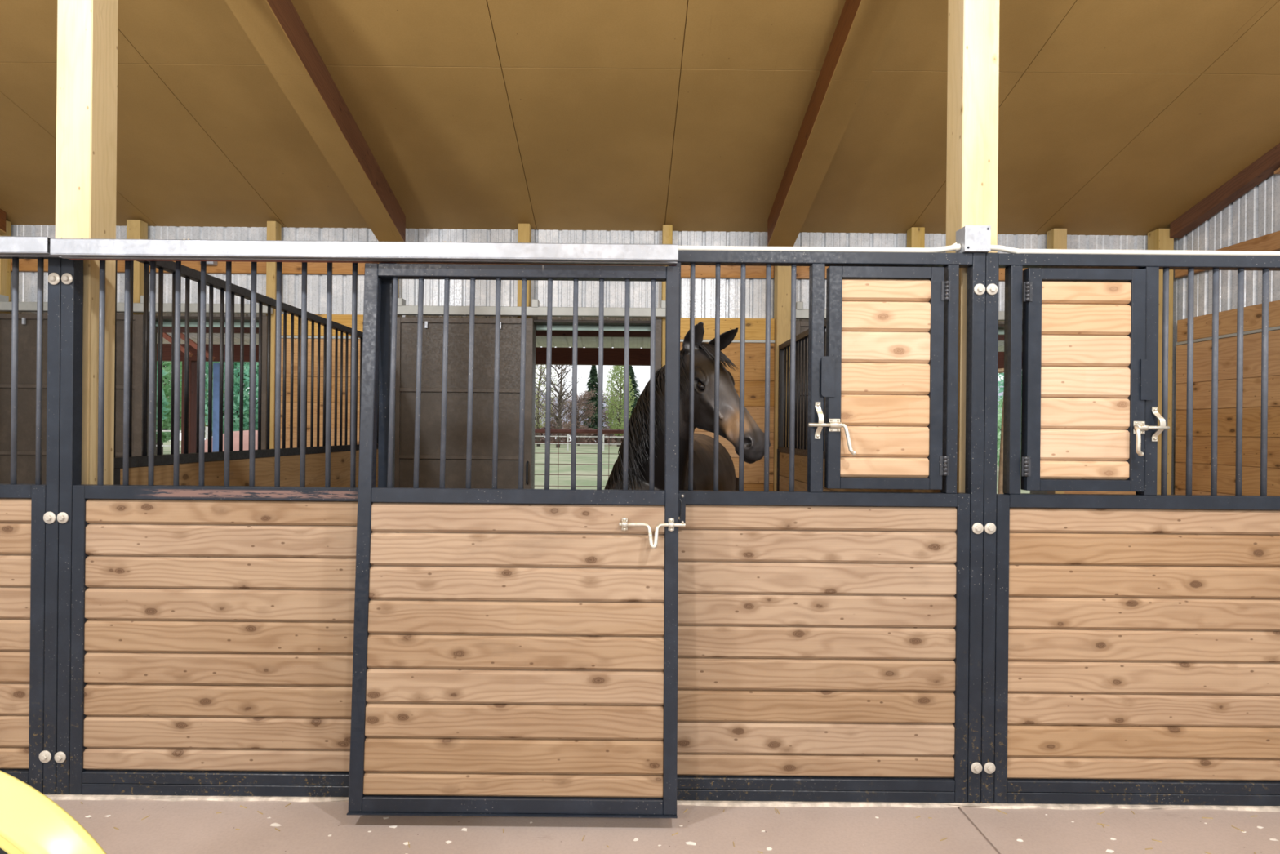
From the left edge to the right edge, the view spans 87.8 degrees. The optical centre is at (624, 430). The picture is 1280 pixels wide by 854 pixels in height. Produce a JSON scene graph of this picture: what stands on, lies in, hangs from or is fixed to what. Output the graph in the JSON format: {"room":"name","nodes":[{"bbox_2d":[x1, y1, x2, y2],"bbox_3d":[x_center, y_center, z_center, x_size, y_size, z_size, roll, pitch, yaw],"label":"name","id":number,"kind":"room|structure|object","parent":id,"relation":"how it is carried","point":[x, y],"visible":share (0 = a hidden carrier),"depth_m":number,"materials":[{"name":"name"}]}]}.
{"room":"farm building","nodes":[
{"label":"farm building","id":0,"kind":"room"},
{"bbox_2d":[9,224,1147,472],"bbox_3d":[-0.448,-0.231,6.353,11.300,3.394,0.026,1,0,0],"label":"wall","id":1,"kind":"structure","parent":0,"point":[291,284],"depth_m":6.34,"materials":[{"name":"silver metal"}]},
{"bbox_2d":[10,258,378,275],"bbox_3d":[-4.160,-1.567,6.317,3.750,0.145,0.040,1,0,0],"label":"wall girt","id":2,"kind":"structure","parent":1,"relation":"attached to","point":[24,264],"depth_m":6.30,"materials":[{"name":"brown wood"}]},
{"bbox_2d":[146,315,267,455],"bbox_3d":[-3.946,0.182,6.290,1.232,2.500,0.270,1,0,0],"label":"trim","id":3,"kind":"structure","parent":1,"relation":"attached to","point":[167,318],"depth_m":6.17,"materials":[{"name":"wood"}]},
{"bbox_2d":[155,320,258,327],"bbox_3d":[-3.955,-1.017,6.400,1.110,0.049,0.030,1,0,0],"label":"flap","id":4,"kind":"object","parent":1,"relation":"attached to","point":[192,324],"visible":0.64,"depth_m":6.38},
{"bbox_2d":[399,262,773,279],"bbox_3d":[-0.386,-1.531,6.317,3.600,0.145,0.040,1,0,0],"label":"wall girt","id":5,"kind":"structure","parent":1,"relation":"attached to","point":[701,271],"depth_m":6.30,"materials":[{"name":"brown wood"}]},
{"bbox_2d":[536,324,650,331],"bbox_3d":[-0.296,-0.982,6.400,1.110,0.049,0.030,1,0,0],"label":"flap","id":6,"kind":"object","parent":1,"relation":"attached to","point":[539,327],"visible":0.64,"depth_m":6.38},
{"bbox_2d":[531,319,662,488],"bbox_3d":[-0.286,0.217,6.290,1.232,2.500,0.270,1,0,0],"label":"trim","id":7,"kind":"structure","parent":1,"relation":"attached to","point":[658,322],"depth_m":6.25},
{"bbox_2d":[795,266,1026,280],"bbox_3d":[3.289,-1.496,6.317,3.550,0.145,0.040,1,0,0],"label":"wooden beam","id":8,"kind":"structure","parent":1,"relation":"attached to","point":[802,272],"depth_m":6.30,"materials":[{"name":"brown wood"}]},
{"bbox_2d":[998,328,1004,334],"bbox_3d":[3.364,-0.948,6.400,1.110,0.049,0.030,1,0,0],"label":"flap","id":9,"kind":"object","parent":1,"relation":"attached to","point":[1001,331],"visible":0.02,"depth_m":6.38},
{"bbox_2d":[998,324,1055,493],"bbox_3d":[3.374,0.252,6.290,1.232,2.500,0.270,1,0,0],"label":"trim","id":10,"kind":"structure","parent":1,"relation":"attached to","point":[1000,326],"depth_m":6.25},
{"bbox_2d":[0,0,1279,235],"bbox_3d":[-0.423,-2.864,0.055,11.300,1.914,12.580,1,0,0],"label":"ceiling","id":11,"kind":"structure","parent":0,"point":[1116,117],"depth_m":4.86,"materials":[{"name":"paint"}]},
{"bbox_2d":[0,208,6,233],"bbox_3d":[-5.833,-2.813,3.085,0.240,1.993,6.120,1,0,0],"label":"rafter","id":12,"kind":"object","parent":11,"relation":"attached to","point":[2,214],"visible":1,"depth_m":6.11,"materials":[{"name":"paint"}]},
{"bbox_2d":[1169,142,1279,238],"bbox_3d":[5.101,-2.741,3.085,0.104,1.929,6.120,1,0,0],"label":"rafter","id":13,"kind":"object","parent":11,"relation":"attached to","point":[1264,166],"visible":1,"depth_m":5.58,"materials":[{"name":"brown wood"}]},
{"bbox_2d":[52,799,1279,853],"bbox_3d":[-0.465,1.546,0.085,11.300,0.160,12.640,1,0,0],"label":"floor","id":14,"kind":"structure","parent":0,"point":[193,826],"depth_m":2.44,"materials":[{"name":"paint"}]},
{"bbox_2d":[0,220,11,313],"bbox_3d":[-5.898,-0.279,6.239,0.140,3.386,0.108,1,0,0],"label":"stud","id":15,"kind":"object","parent":14,"relation":"on","point":[5,264],"visible":0.26,"depth_m":6.24,"materials":[{"name":"yellow wood"}]},
{"bbox_2d":[0,770,106,853],"bbox_3d":[-1.387,1.027,1.256,1.027,0.854,0.137,1,0,0],"label":"wheel fender","id":16,"kind":"object","parent":14,"relation":"on","point":[31,822],"visible":1,"depth_m":1.23,"materials":[{"name":"yellow plastic"}]},
{"bbox_2d":[55,0,118,484],"bbox_3d":[-2.248,-0.608,2.770,0.145,4.114,0.140,1,0,0],"label":"timber post","id":17,"kind":"object","parent":14,"relation":"on","point":[86,88],"visible":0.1,"depth_m":2.70,"materials":[{"name":"beige wood"}]},
{"bbox_2d":[225,0,405,241],"bbox_3d":[-2.134,-2.743,3.085,0.230,2.063,6.120,1,0,0],"label":"rafter","id":18,"kind":"object","parent":17,"relation":"on","point":[275,28],"visible":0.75,"depth_m":4.54,"materials":[{"name":"paint"}]},
{"bbox_2d":[126,219,147,315],"bbox_3d":[-4.595,-0.267,6.239,0.125,3.386,0.108,1,0,0],"label":"stud","id":19,"kind":"object","parent":14,"relation":"on","point":[135,228],"visible":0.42,"depth_m":6.19,"materials":[{"name":"yellow wood"}]},
{"bbox_2d":[113,260,378,487],"bbox_3d":[-2.225,0.315,4.503,0.060,2.268,3.285,1,0,0],"label":"wall","id":20,"kind":"structure","parent":14,"relation":"on","point":[264,459],"depth_m":3.78,"materials":[{"name":"metal"}]},
{"bbox_2d":[266,221,281,448],"bbox_3d":[-3.310,-0.254,6.239,0.085,3.386,0.108,1,0,0],"label":"stud","id":21,"kind":"object","parent":14,"relation":"on","point":[273,228],"visible":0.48,"depth_m":6.19,"materials":[{"name":"brown wood"}]},
{"bbox_2d":[0,294,273,314],"bbox_3d":[-4.534,-1.159,6.128,2.550,0.148,0.105,1,0,0],"label":"door track","id":22,"kind":"object","parent":21,"relation":"attached to","point":[5,305],"visible":0.34,"depth_m":6.08,"materials":[{"name":"metal"}]},
{"bbox_2d":[0,313,143,484],"bbox_3d":[-5.119,0.162,6.091,1.365,2.458,0.088,1,0,0],"label":"back door","id":23,"kind":"structure","parent":22,"relation":"hanging from","point":[27,322],"depth_m":6.12,"materials":[{"name":"black paint"}]},
{"bbox_2d":[280,313,363,448],"bbox_3d":[-2.787,0.169,6.249,0.960,2.510,0.052,1,0,0],"label":"lining","id":24,"kind":"object","parent":21,"relation":"attached to","point":[344,319],"visible":0.02,"depth_m":6.23,"materials":[{"name":"paint"}]},
{"bbox_2d":[516,223,531,318],"bbox_3d":[-0.958,-0.232,6.239,0.110,3.386,0.108,1,0,0],"label":"stud","id":25,"kind":"object","parent":14,"relation":"on","point":[524,230],"visible":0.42,"depth_m":6.19,"materials":[{"name":"brown wood"}]},
{"bbox_2d":[44,793,1279,811],"bbox_3d":[-0.014,1.466,2.653,6.800,0.008,0.104,1,0,0],"label":"trim","id":26,"kind":"structure","parent":14,"relation":"on","point":[53,797],"depth_m":2.61,"materials":[{"name":"concrete"}]},
{"bbox_2d":[0,256,61,794],"bbox_3d":[-2.821,0.347,2.643,1.165,2.174,0.064,1,0,0],"label":"stall","id":27,"kind":"object","parent":26,"relation":"on","point":[29,524],"visible":0.92,"depth_m":2.63,"materials":[{"name":"black paint"}]},
{"bbox_2d":[0,235,58,257],"bbox_3d":[-2.767,-0.708,2.549,1.153,0.063,0.062,1,0,0],"label":"door track","id":28,"kind":"object","parent":27,"relation":"attached to","point":[10,246],"visible":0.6,"depth_m":2.52,"materials":[{"name":"silver metal"}]},
{"bbox_2d":[39,750,51,762],"bbox_3d":[-2.288,1.289,2.622,0.048,0.048,0.004,1,0,0],"label":"washer","id":29,"kind":"object","parent":27,"relation":"in","point":[45,756],"depth_m":2.62,"materials":[{"name":"silver metal"}]},
{"bbox_2d":[43,511,56,524],"bbox_3d":[-2.271,0.346,2.622,0.048,0.048,0.004,1,0,0],"label":"washer","id":30,"kind":"object","parent":27,"relation":"in","point":[49,517],"depth_m":2.62,"materials":[{"name":"silver metal"}]},
{"bbox_2d":[47,272,60,284],"bbox_3d":[-2.254,-0.597,2.622,0.048,0.048,0.004,1,0,0],"label":"washer","id":31,"kind":"object","parent":27,"relation":"in","point":[54,278],"depth_m":2.62,"materials":[{"name":"silver metal"}]},
{"bbox_2d":[53,250,986,803],"bbox_3d":[-0.412,0.369,2.623,3.662,2.176,0.104,1,0,0],"label":"stall","id":32,"kind":"object","parent":26,"relation":"on","point":[829,643],"visible":0.91,"depth_m":2.63,"materials":[{"name":"black paint"}]},
{"bbox_2d":[53,751,66,763],"bbox_3d":[-2.229,1.291,2.622,0.045,0.045,0.004,1,0,0],"label":"washer","id":33,"kind":"object","parent":32,"relation":"in","point":[60,757],"depth_m":2.62,"materials":[{"name":"silver metal"}]},
{"bbox_2d":[57,511,68,523],"bbox_3d":[-2.219,0.346,2.622,0.045,0.045,0.004,1,0,0],"label":"washer","id":34,"kind":"object","parent":32,"relation":"in","point":[62,517],"depth_m":2.62,"materials":[{"name":"silver metal"}]},
{"bbox_2d":[61,272,73,284],"bbox_3d":[-2.202,-0.597,2.622,0.045,0.045,0.004,1,0,0],"label":"washer","id":35,"kind":"object","parent":32,"relation":"in","point":[67,278],"depth_m":2.62,"materials":[{"name":"silver metal"}]},
{"bbox_2d":[49,238,678,266],"bbox_3d":[-0.990,-0.690,2.571,2.384,0.071,0.102,1,0,0],"label":"door track","id":36,"kind":"object","parent":32,"relation":"attached to","point":[73,249],"visible":1,"depth_m":2.52,"materials":[{"name":"metal"}]},
{"bbox_2d":[346,262,685,817],"bbox_3d":[-0.393,0.392,2.519,1.238,2.058,0.165,1,0,0],"label":"door","id":37,"kind":"structure","parent":36,"relation":"hanging from","point":[515,652],"depth_m":2.49,"materials":[{"name":"black paint"}]},
{"bbox_2d":[678,244,960,253],"bbox_3d":[0.772,-0.728,2.652,1.131,0.043,0.034,1,0,0],"label":"conduit","id":38,"kind":"object","parent":32,"relation":"on","point":[956,247],"visible":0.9,"depth_m":2.64,"materials":[{"name":"white plastic"}]},
{"bbox_2d":[955,225,991,253],"bbox_3d":[1.388,-0.754,2.648,0.101,0.102,0.084,1,0,0],"label":"junction box","id":39,"kind":"object","parent":32,"relation":"on","point":[971,238],"visible":0.98,"depth_m":2.61,"materials":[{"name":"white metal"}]},
{"bbox_2d":[970,761,982,773],"bbox_3d":[1.387,1.333,2.622,0.045,0.045,0.004,1,0,0],"label":"washer","id":40,"kind":"object","parent":32,"relation":"in","point":[975,766],"depth_m":2.62,"materials":[{"name":"silver metal"}]},
{"bbox_2d":[972,522,983,533],"bbox_3d":[1.392,0.388,2.622,0.045,0.045,0.004,1,0,0],"label":"washer","id":41,"kind":"object","parent":32,"relation":"in","point":[977,527],"depth_m":2.62,"materials":[{"name":"silver metal"}]},
{"bbox_2d":[973,283,985,295],"bbox_3d":[1.400,-0.555,2.622,0.045,0.045,0.004,1,0,0],"label":"washer","id":42,"kind":"object","parent":32,"relation":"in","point":[979,288],"depth_m":2.62,"materials":[{"name":"silver metal"}]},
{"bbox_2d":[980,253,1279,805],"bbox_3d":[2.407,0.396,2.617,1.979,2.176,0.116,1,0,0],"label":"stall","id":43,"kind":"object","parent":26,"relation":"on","point":[1131,643],"visible":1,"depth_m":2.63,"materials":[{"name":"black paint"}]},
{"bbox_2d":[983,761,995,773],"bbox_3d":[1.439,1.333,2.622,0.045,0.045,0.004,1,0,0],"label":"washer","id":44,"kind":"object","parent":43,"relation":"in","point":[988,766],"depth_m":2.62,"materials":[{"name":"silver metal"}]},
{"bbox_2d":[984,522,995,533],"bbox_3d":[1.442,0.388,2.622,0.045,0.045,0.004,1,0,0],"label":"washer","id":45,"kind":"object","parent":43,"relation":"in","point":[989,527],"depth_m":2.62,"materials":[{"name":"silver metal"}]},
{"bbox_2d":[986,283,998,294],"bbox_3d":[1.449,-0.555,2.622,0.045,0.045,0.004,1,0,0],"label":"washer","id":46,"kind":"object","parent":43,"relation":"in","point":[991,288],"depth_m":2.62,"materials":[{"name":"silver metal"}]},
{"bbox_2d":[991,244,1279,256],"bbox_3d":[2.422,-0.712,2.652,1.969,0.043,0.034,1,0,0],"label":"conduit","id":47,"kind":"object","parent":43,"relation":"on","point":[993,247],"visible":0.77,"depth_m":2.64,"materials":[{"name":"white plastic"}]},
{"bbox_2d":[661,224,672,367],"bbox_3d":[0.382,-0.219,6.239,0.090,3.386,0.108,1,0,0],"label":"stud","id":48,"kind":"object","parent":14,"relation":"on","point":[667,229],"visible":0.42,"depth_m":6.19,"materials":[{"name":"brown wood"}]},
{"bbox_2d":[397,297,665,317],"bbox_3d":[-0.864,-1.124,6.128,2.510,0.148,0.105,1,0,0],"label":"door track","id":49,"kind":"object","parent":48,"relation":"attached to","point":[535,310],"visible":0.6,"depth_m":6.08,"materials":[{"name":"metal"}]},
{"bbox_2d":[394,316,533,488],"bbox_3d":[-1.484,0.197,6.091,1.255,2.458,0.088,1,0,0],"label":"back door","id":50,"kind":"structure","parent":49,"relation":"hanging from","point":[406,326],"depth_m":6.12,"materials":[{"name":"black paint"}]},
{"bbox_2d":[680,317,774,490],"bbox_3d":[0.911,0.204,6.249,0.965,2.510,0.052,1,0,0],"label":"lining","id":51,"kind":"object","parent":48,"relation":"attached to","point":[755,328],"visible":0.3,"depth_m":6.23,"materials":[{"name":"paint"}]},
{"bbox_2d":[80,801,1257,853],"bbox_3d":[0.223,1.471,2.442,4.822,0.003,0.315,1,0,0],"label":"straw","id":52,"kind":"object","parent":14,"relation":"on","point":[81,802],"visible":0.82,"depth_m":2.50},
{"bbox_2d":[84,813,1278,853],"bbox_3d":[0.169,1.471,2.439,4.462,0.001,0.306,1,0,0],"label":"flakes","id":53,"kind":"object","parent":14,"relation":"on","point":[689,842],"visible":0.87,"depth_m":2.42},
{"bbox_2d":[604,321,770,490],"bbox_3d":[0.325,0.487,3.994,0.834,1.996,2.219,1,0,6],"label":"horse","id":54,"kind":"object","parent":14,"relation":"on","point":[638,467],"visible":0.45,"depth_m":3.23},
{"bbox_2d":[773,266,791,490],"bbox_3d":[1.475,-0.209,6.224,0.145,3.386,0.138,1,0,0],"label":"post","id":55,"kind":"object","parent":14,"relation":"on","point":[782,286],"visible":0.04,"depth_m":6.16,"materials":[{"name":"beige wood"}]},
{"bbox_2d":[776,319,940,492],"bbox_3d":[1.433,0.350,4.503,0.060,2.268,3.285,1,0,0],"label":"wall","id":56,"kind":"structure","parent":14,"relation":"on","point":[783,451],"depth_m":5.51,"materials":[{"name":"paint"}]},
{"bbox_2d":[906,226,924,248],"bbox_3d":[2.715,-0.197,6.239,0.125,3.386,0.108,1,0,0],"label":"stud","id":57,"kind":"object","parent":14,"relation":"on","point":[915,235],"visible":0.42,"depth_m":6.19,"materials":[{"name":"yellow wood"}]},
{"bbox_2d":[946,0,999,493],"bbox_3d":[1.440,-0.573,2.770,0.146,4.114,0.140,1,0,0],"label":"timber post","id":58,"kind":"object","parent":14,"relation":"on","point":[973,25],"visible":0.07,"depth_m":2.70,"materials":[{"name":"beige wood"}]},
{"bbox_2d":[767,0,903,246],"bbox_3d":[1.440,-2.709,3.085,0.232,2.063,6.120,1,0,0],"label":"rafter","id":59,"kind":"object","parent":58,"relation":"on","point":[863,28],"visible":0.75,"depth_m":4.52,"materials":[{"name":"paint"}]},
{"bbox_2d":[997,368,1004,493],"bbox_3d":[3.251,0.470,5.716,0.192,2.023,0.062,1,0,0],"label":"handle","id":60,"kind":"object","parent":14,"relation":"on","point":[999,370],"visible":0.27,"depth_m":5.71,"materials":[{"name":"silver metal"}]},
{"bbox_2d":[1046,228,1066,493],"bbox_3d":[4.039,-0.184,6.239,0.125,3.386,0.108,1,0,0],"label":"stud","id":61,"kind":"object","parent":14,"relation":"on","point":[1056,238],"visible":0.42,"depth_m":6.19,"materials":[{"name":"beige wood"}]},
{"bbox_2d":[795,302,1022,320],"bbox_3d":[2.800,-1.089,6.128,2.500,0.148,0.105,1,0,0],"label":"door track","id":62,"kind":"object","parent":61,"relation":"attached to","point":[801,313],"visible":0.2,"depth_m":6.08,"materials":[{"name":"metal"}]},
{"bbox_2d":[795,320,848,448],"bbox_3d":[2.183,0.232,6.091,1.250,2.458,0.088,1,0,0],"label":"back door","id":63,"kind":"structure","parent":62,"relation":"hanging from","point":[801,326],"depth_m":6.12,"materials":[{"name":"black paint"}]},
{"bbox_2d":[1064,428,1136,494],"bbox_3d":[4.513,0.238,6.249,0.820,2.510,0.052,1,0,0],"label":"lining","id":64,"kind":"object","parent":61,"relation":"attached to","point":[1065,491],"visible":0.02,"depth_m":6.23,"materials":[{"name":"paint"}]},
{"bbox_2d":[1147,228,1173,494],"bbox_3d":[5.002,-0.175,6.224,0.140,3.386,0.138,1,0,0],"label":"post","id":65,"kind":"object","parent":14,"relation":"on","point":[1159,238],"visible":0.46,"depth_m":6.16,"materials":[{"name":"beige wood"}]},
{"bbox_2d":[1171,173,1279,494],"bbox_3d":[5.174,-1.094,0.055,0.026,5.227,12.580,1,0,0],"label":"wall","id":66,"kind":"structure","parent":0,"point":[1255,214],"depth_m":5.69,"materials":[{"name":"silver metal"}]},
{"bbox_2d":[1174,300,1279,495],"bbox_3d":[5.093,0.243,4.405,0.050,2.510,3.440,1,0,0],"label":"lining","id":67,"kind":"object","parent":66,"relation":"attached to","point":[1252,314],"visible":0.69,"depth_m":5.58,"materials":[{"name":"paint"}]},
{"bbox_2d":[1174,231,1279,277],"bbox_3d":[5.114,-1.482,3.390,0.050,0.140,5.530,1,0,0],"label":"board","id":68,"kind":"object","parent":66,"relation":"attached to","point":[1271,242],"depth_m":5.35,"materials":[{"name":"brown wood"}]},
{"bbox_2d":[1274,167,1279,173],"bbox_3d":[5.132,-2.697,2.925,0.043,1.370,4.600,1,0,0],"label":"board","id":69,"kind":"object","parent":66,"relation":"attached to","point":[1277,171],"visible":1,"depth_m":5.20,"materials":[{"name":"brown wood"}]},
{"label":"outside","id":70,"kind":"structure","parent":0,"visible":0},
{"bbox_2d":[233,380,1004,435],"bbox_3d":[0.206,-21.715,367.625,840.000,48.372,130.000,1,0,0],"label":"tree","id":71,"kind":"object","parent":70,"point":[998,388],"visible":0.01,"depth_m":327.65,"materials":[{"name":"green plant"}]},
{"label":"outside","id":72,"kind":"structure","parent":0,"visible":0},
{"bbox_2d":[617,365,640,426],"bbox_3d":[0.730,-2.956,74.682,5.462,8.932,5.256,1,0,0],"label":"tree","id":73,"kind":"object","parent":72,"point":[632,374],"visible":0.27,"depth_m":74.15,"materials":[{"name":"green plant"}]},
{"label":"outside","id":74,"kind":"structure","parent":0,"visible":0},
{"bbox_2d":[163,440,1030,493],"bbox_3d":[-0.014,1.500,37.520,320.000,0.001,62.210,1,0,0],"label":"ground","id":75,"kind":"structure","parent":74,"point":[588,473],"depth_m":28.27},
{"bbox_2d":[155,360,170,434],"bbox_3d":[-22.581,-1.977,30.586,2.829,6.542,2.625,1,0,-44],"label":"tree","id":76,"kind":"object","parent":75,"relation":"on","point":[165,402],"visible":0.02,"depth_m":31.17,"materials":[{"name":"green plant"}]},
{"bbox_2d":[155,360,182,454],"bbox_3d":[-24.355,-2.933,34.709,4.164,8.404,4.293,1,0,-20],"label":"tree","id":77,"kind":"object","parent":75,"relation":"on","point":[166,424],"visible":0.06,"depth_m":34.19,"materials":[{"name":"green plant"}]},
{"bbox_2d":[155,426,208,446],"bbox_3d":[-30.006,0.475,28.625,24.100,1.480,0.100,1,0,0],"label":"rail fence","id":78,"kind":"object","parent":75,"relation":"on","point":[206,428],"visible":0.17,"depth_m":28.59,"materials":[{"name":"white wood"}]},
{"bbox_2d":[181,360,196,453],"bbox_3d":[-6.582,0.198,10.025,0.140,2.480,0.140,1,0,0],"label":"post","id":79,"kind":"object","parent":75,"relation":"on","point":[193,364],"visible":0.3,"depth_m":9.97,"materials":[{"name":"brown wood"}]},
{"bbox_2d":[156,343,1004,368],"bbox_3d":[-1.489,-1.119,10.025,21.000,0.250,0.140,1,0,0],"label":"beam","id":80,"kind":"structure","parent":79,"relation":"on","point":[560,356],"depth_m":9.96,"materials":[{"name":"brown wood"}]},
{"bbox_2d":[167,362,235,432],"bbox_3d":[-26.077,-3.382,40.592,4.689,9.282,4.417,1,0,-6],"label":"tree","id":81,"kind":"object","parent":75,"relation":"on","point":[170,362],"visible":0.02,"depth_m":40.16,"materials":[{"name":"green plant"}]},
{"bbox_2d":[212,363,219,452],"bbox_3d":[-6.302,0.205,10.275,0.100,2.470,0.100,1,0,0],"label":"upright","id":82,"kind":"object","parent":75,"relation":"on","point":[215,366],"visible":0.38,"depth_m":10.23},
{"bbox_2d":[180,361,258,433],"bbox_3d":[-18.627,-2.394,32.758,4.521,7.442,4.595,1,0,22],"label":"tree","id":83,"kind":"object","parent":75,"relation":"on","point":[237,364],"visible":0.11,"depth_m":31.40,"materials":[{"name":"green plant"}]},
{"bbox_2d":[204,430,257,452],"bbox_3d":[-11.016,1.615,19.625,4.600,3.240,2.800,1,0,0],"label":"soil mound","id":84,"kind":"object","parent":75,"relation":"on","point":[246,433],"visible":0.03,"depth_m":18.84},
{"bbox_2d":[255,419,623,444],"bbox_3d":[-13.010,0.180,68.481,54.356,2.812,4.014,1,0,0],"label":"undergrowth","id":85,"kind":"object","parent":75,"relation":"on","point":[588,439],"visible":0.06,"depth_m":68.19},
{"bbox_2d":[534,364,558,446],"bbox_3d":[-7.685,-2.564,58.711,3.484,7.994,3.344,1,0,0],"label":"tree","id":86,"kind":"object","parent":75,"relation":"on","point":[538,422],"visible":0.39,"depth_m":58.50,"materials":[{"name":"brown plant"}]},
{"bbox_2d":[535,390,563,435],"bbox_3d":[-8.055,-1.667,68.747,3.627,6.181,3.809,1,0,0],"label":"tree","id":87,"kind":"object","parent":75,"relation":"on","point":[542,406],"visible":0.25,"depth_m":68.44,"materials":[{"name":"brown plant"}]},
{"bbox_2d":[535,364,582,447],"bbox_3d":[-5.384,-2.588,54.508,4.894,8.089,4.420,1,0,18],"label":"tree","id":88,"kind":"object","parent":75,"relation":"on","point":[558,419],"visible":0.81,"depth_m":54.49,"materials":[{"name":"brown plant"}]},
{"bbox_2d":[534,428,623,488],"bbox_3d":[-1.207,0.736,10.175,5.640,1.505,0.064,1,0,0],"label":"fence","id":89,"kind":"object","parent":75,"relation":"on","point":[536,430],"visible":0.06,"depth_m":10.16,"materials":[{"name":"grey metal"}]},
{"bbox_2d":[534,434,623,451],"bbox_3d":[-4.008,0.872,46.625,20.100,1.180,0.100,1,0,0],"label":"rail fence","id":90,"kind":"object","parent":75,"relation":"on","point":[567,436],"visible":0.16,"depth_m":46.60,"materials":[{"name":"wood"}]},
{"bbox_2d":[561,387,598,445],"bbox_3d":[-4.646,-1.390,62.611,3.788,5.701,4.258,1,0,41],"label":"tree","id":91,"kind":"object","parent":75,"relation":"on","point":[580,401],"visible":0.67,"depth_m":62.46,"materials":[{"name":"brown plant"}]},
{"bbox_2d":[596,391,622,445],"bbox_3d":[-1.456,-1.199,64.769,2.972,5.374,3.042,1,0,0],"label":"tree","id":92,"kind":"object","parent":75,"relation":"on","point":[605,397],"visible":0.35,"depth_m":64.53,"materials":[{"name":"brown plant"}]},
{"bbox_2d":[603,365,635,446],"bbox_3d":[-0.498,-2.381,60.738,2.933,7.762,2.978,1,0,0],"label":"tree","id":93,"kind":"object","parent":75,"relation":"on","point":[617,423],"visible":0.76,"depth_m":60.33,"materials":[{"name":"green plant"}]},
{"bbox_2d":[996,396,1003,467],"bbox_3d":[14.234,0.164,24.682,1.464,3.003,1.450,1,0,0],"label":"tree","id":94,"kind":"object","parent":75,"relation":"on","point":[1000,406],"visible":0.06,"depth_m":24.65,"materials":[{"name":"green plant"}]},
{"bbox_2d":[997,373,1022,410],"bbox_3d":[25.615,-2.450,42.720,3.755,8.388,3.557,1,0,0],"label":"tree","id":95,"kind":"object","parent":75,"relation":"on","point":[1000,384],"visible":0.02,"depth_m":43.09,"materials":[{"name":"green plant"}]},
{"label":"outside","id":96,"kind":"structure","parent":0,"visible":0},
{"bbox_2d":[162,333,1004,351],"bbox_3d":[-1.486,-1.537,8.525,21.000,0.446,4.200,1,0,0],"label":"roof","id":97,"kind":"structure","parent":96,"point":[540,341],"depth_m":10.21,"materials":[{"name":"brown wood"}]},
{"bbox_2d":[163,333,193,356],"bbox_3d":[-6.387,-1.276,9.325,0.634,0.487,0.060,1,0,0],"label":"brace","id":98,"kind":"object","parent":97,"relation":"attached to","point":[166,336],"visible":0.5,"depth_m":9.29,"materials":[{"name":"red wood"}]},
{"bbox_2d":[180,333,215,359],"bbox_3d":[-6.119,-1.250,9.325,0.713,0.539,0.060,1,0,0],"label":"brace","id":99,"kind":"object","parent":97,"relation":"attached to","point":[192,343],"visible":0.36,"depth_m":9.29,"materials":[{"name":"red wood"}]},
{"bbox_2d":[157,326,1004,340],"bbox_3d":[-1.487,-1.329,7.825,21.000,0.430,0.080,1,0,0],"label":"lean to purlin","id":100,"kind":"object","parent":97,"relation":"attached to","point":[166,329],"visible":0.02,"depth_m":7.79,"materials":[{"name":"brown wood"}]},
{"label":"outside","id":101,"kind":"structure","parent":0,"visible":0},
{"bbox_2d":[578,364,606,439],"bbox_3d":[-3.286,-2.867,70.606,4.477,8.680,4.362,1,0,0],"label":"tree","id":102,"kind":"object","parent":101,"point":[593,383],"visible":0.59,"depth_m":70.14,"materials":[{"name":"green plant"}]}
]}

